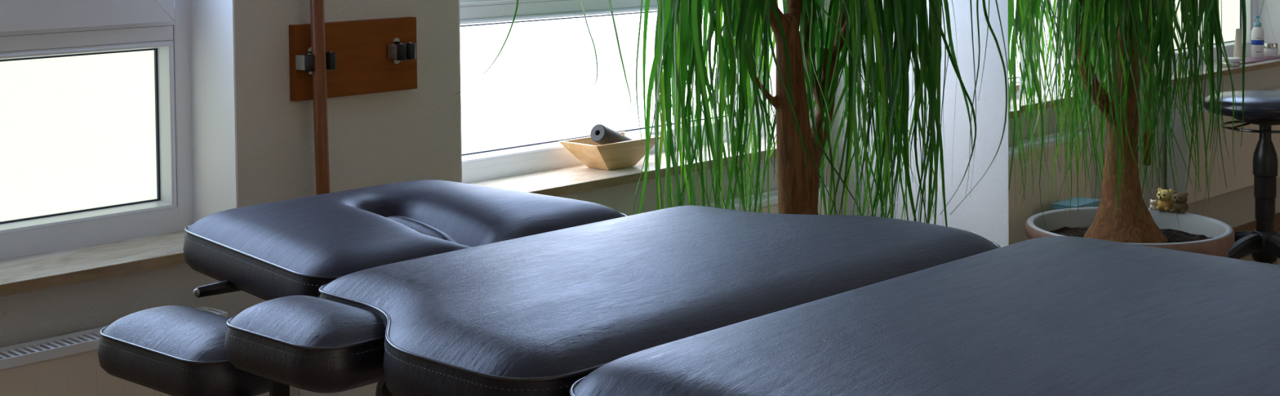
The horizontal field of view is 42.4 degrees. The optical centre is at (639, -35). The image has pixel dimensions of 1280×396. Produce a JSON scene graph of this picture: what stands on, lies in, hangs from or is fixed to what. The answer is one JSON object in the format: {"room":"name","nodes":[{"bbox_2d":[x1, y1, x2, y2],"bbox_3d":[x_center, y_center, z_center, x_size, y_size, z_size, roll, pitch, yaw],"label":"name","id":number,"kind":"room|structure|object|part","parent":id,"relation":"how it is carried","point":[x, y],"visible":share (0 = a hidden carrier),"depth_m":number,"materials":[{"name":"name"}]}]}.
{"room":"physiotherapy treatment room","nodes":[
{"label":"physiotherapy treatment room","id":0,"kind":"room"},
{"bbox_2d":[0,0,832,395],"bbox_3d":[-1.406,-0.115,2.525,0.360,2.550,5.477,1,3,44],"label":"wall","id":1,"kind":"structure","parent":0,"point":[395,136],"depth_m":3.08,"materials":[{"name":"paint"}]},
{"bbox_2d":[0,0,193,297],"bbox_3d":[-1.206,-0.180,2.610,0.254,1.422,1.162,1,3,44],"label":"window","id":2,"kind":"structure","parent":1,"relation":"in","point":[96,150],"depth_m":2.94,"materials":[{"name":"white plastic"}]},
{"bbox_3d":[-1.265,0.311,2.700,0.013,0.289,1.045,1,3,44],"label":"frosted pane","id":3,"kind":"part","parent":2,"relation":"part of","materials":[{"name":"white glass"}]},
{"bbox_3d":[-1.199,0.520,2.634,0.253,0.021,1.162,1,3,44],"label":"sill","id":4,"kind":"part","parent":2,"relation":"part of","materials":[{"name":"stone"}]},
{"bbox_2d":[0,306,227,395],"bbox_3d":[-1.197,0.779,2.440,0.088,0.312,1.298,1,3,44],"label":"radiator","id":5,"kind":"object","parent":1,"relation":"attached to","point":[68,364],"visible":0.52,"depth_m":2.66,"materials":[{"name":"white metal"}]},
{"bbox_3d":[-1.171,0.787,2.416,0.013,0.296,1.290,1,3,44],"label":"panel","id":6,"kind":"part","parent":5,"relation":"part of","materials":[{"name":"white metal"}]},
{"bbox_2d":[189,0,238,222],"bbox_3d":[-1.190,-0.192,2.595,0.147,1.405,1.162,1,3,44],"label":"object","id":7,"kind":"structure","parent":1,"relation":"attached to","point":[211,22],"depth_m":3.02,"materials":[{"name":"white paint"}]},
{"bbox_2d":[288,16,417,101],"bbox_3d":[-0.531,0.175,3.133,0.062,0.141,0.284,1,3,44],"label":"board","id":8,"kind":"object","parent":1,"relation":"attached to","point":[374,55],"visible":0.97,"depth_m":3.14,"materials":[{"name":"orange wood"}]},
{"bbox_2d":[310,0,329,195],"bbox_3d":[-0.594,0.043,3.026,0.025,1.416,0.052,1,3,44],"label":"wooden pole","id":9,"kind":"object","parent":8,"relation":"attached to","point":[322,167],"visible":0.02,"depth_m":3.03,"materials":[{"name":"brown wood"}]},
{"bbox_2d":[459,0,777,196],"bbox_3d":[-0.051,-0.232,3.802,0.254,1.422,1.120,1,3,44],"label":"window","id":10,"kind":"structure","parent":1,"relation":"in","point":[515,117],"depth_m":3.75,"materials":[{"name":"white glass"}]},
{"bbox_3d":[-0.116,0.258,3.887,0.013,0.289,1.001,1,3,44],"label":"frosted pane","id":11,"kind":"part","parent":10,"relation":"part of","materials":[{"name":"white glass"}]},
{"bbox_2d":[558,131,660,170],"bbox_3d":[-0.066,0.426,3.769,0.124,0.064,0.214,1,3,44],"label":"wooden bowl","id":12,"kind":"object","parent":10,"relation":"on","point":[593,154],"visible":0.9,"depth_m":3.73,"materials":[{"name":"brown wood"}]},
{"bbox_2d":[590,124,633,144],"bbox_3d":[-0.059,0.399,3.763,0.042,0.089,0.144,1,2,34],"label":"foam roller","id":13,"kind":"object","parent":12,"relation":"in","point":[601,134],"visible":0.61,"depth_m":3.71,"materials":[{"name":"grey"}]},
{"bbox_3d":[-0.044,0.468,3.827,0.253,0.021,1.120,1,3,44],"label":"sill","id":14,"kind":"part","parent":10,"relation":"part of","materials":[{"name":"stone"}]},
{"bbox_2d":[458,0,799,182],"bbox_3d":[-0.035,-0.244,3.787,0.147,1.405,1.120,1,3,44],"label":"trim","id":15,"kind":"structure","parent":1,"relation":"attached to","point":[780,2],"depth_m":4.22,"materials":[{"name":"white"}]},
{"bbox_2d":[701,186,828,214],"bbox_3d":[0.071,0.721,3.749,0.088,0.312,1.063,1,3,44],"label":"radiator","id":16,"kind":"object","parent":1,"relation":"attached to","point":[773,195],"visible":0.04,"depth_m":3.94,"materials":[{"name":"white metal"}]},
{"bbox_3d":[0.096,0.730,3.724,0.013,0.296,1.055,1,3,44],"label":"panel","id":17,"kind":"part","parent":16,"relation":"part of","materials":[{"name":"white metal"}]},
{"bbox_2d":[831,0,1008,247],"bbox_3d":[2.404,-0.152,2.473,5.188,2.550,0.150,1,3,44],"label":"column","id":18,"kind":"structure","parent":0,"point":[985,214],"depth_m":3.96,"materials":[{"name":"white paint"}]},
{"bbox_2d":[1008,0,1279,265],"bbox_3d":[1.821,0.030,2.937,2.666,2.034,0.006,1,3,44],"label":"wall mirror","id":19,"kind":"object","parent":18,"relation":"attached to","point":[1156,123],"visible":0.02,"depth_m":3.63,"materials":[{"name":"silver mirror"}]},
{"bbox_3d":[0.531,1.258,0.570,5.188,0.100,5.277,1,3,44],"label":"floor","id":20,"kind":"structure","parent":0,"visible":0},
{"bbox_2d":[375,379,384,395],"bbox_3d":[-0.415,0.824,2.759,0.490,0.637,0.512,1,3,44],"label":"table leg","id":21,"kind":"object","parent":20,"relation":"on","point":[379,384],"visible":0.02,"depth_m":2.72,"materials":[{"name":"black plastic"}]},
{"bbox_2d":[97,179,1279,395],"bbox_3d":[0.500,0.737,1.292,2.577,0.892,0.809,1,3,44],"label":"massage table","id":22,"kind":"object","parent":20,"relation":"on","point":[422,287],"visible":1,"depth_m":1.53,"materials":[{"name":"black leather"}]},
{"bbox_3d":[-0.455,0.366,1.903,0.124,0.015,0.013,-2,3,-43],"label":"release lever","id":23,"kind":"part","parent":22,"relation":"part of","materials":[{"name":"black plastic"}]},
{"bbox_3d":[-0.431,0.424,1.707,0.300,0.060,0.035,1,3,44],"label":"armrest plate","id":24,"kind":"part","parent":22,"relation":"part of","materials":[{"name":"black plastic"}]},
{"bbox_3d":[-0.240,0.417,1.609,0.026,0.030,0.026,1,3,44],"label":"clamp knob","id":25,"kind":"part","parent":22,"relation":"part of","materials":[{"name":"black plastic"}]},
{"bbox_2d":[182,179,624,301],"bbox_3d":[-0.300,0.328,2.012,0.404,0.081,0.476,1,3,44],"label":"cushion","id":26,"kind":"object","parent":22,"relation":"on","point":[295,246],"depth_m":1.93,"materials":[{"name":"black leather"}]},
{"bbox_2d":[319,205,997,395],"bbox_3d":[0.015,0.337,1.735,0.434,0.087,0.750,1,3,44],"label":"cushion","id":27,"kind":"object","parent":22,"relation":"on","point":[535,313],"depth_m":1.58,"materials":[{"name":"black leather"}]},
{"bbox_2d":[573,235,1279,395],"bbox_3d":[0.801,0.349,0.989,1.722,0.102,0.772,1,3,44],"label":"cushion","id":28,"kind":"object","parent":22,"relation":"on","point":[1052,315],"depth_m":1.32,"materials":[{"name":"black leather"}]},
{"bbox_2d":[455,0,1031,226],"bbox_3d":[0.261,0.370,3.337,0.745,1.492,1.201,1,3,39],"label":"palm","id":29,"kind":"object","parent":20,"relation":"on","point":[801,148],"visible":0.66,"depth_m":3.37,"materials":[{"name":"plant"}]}
]}

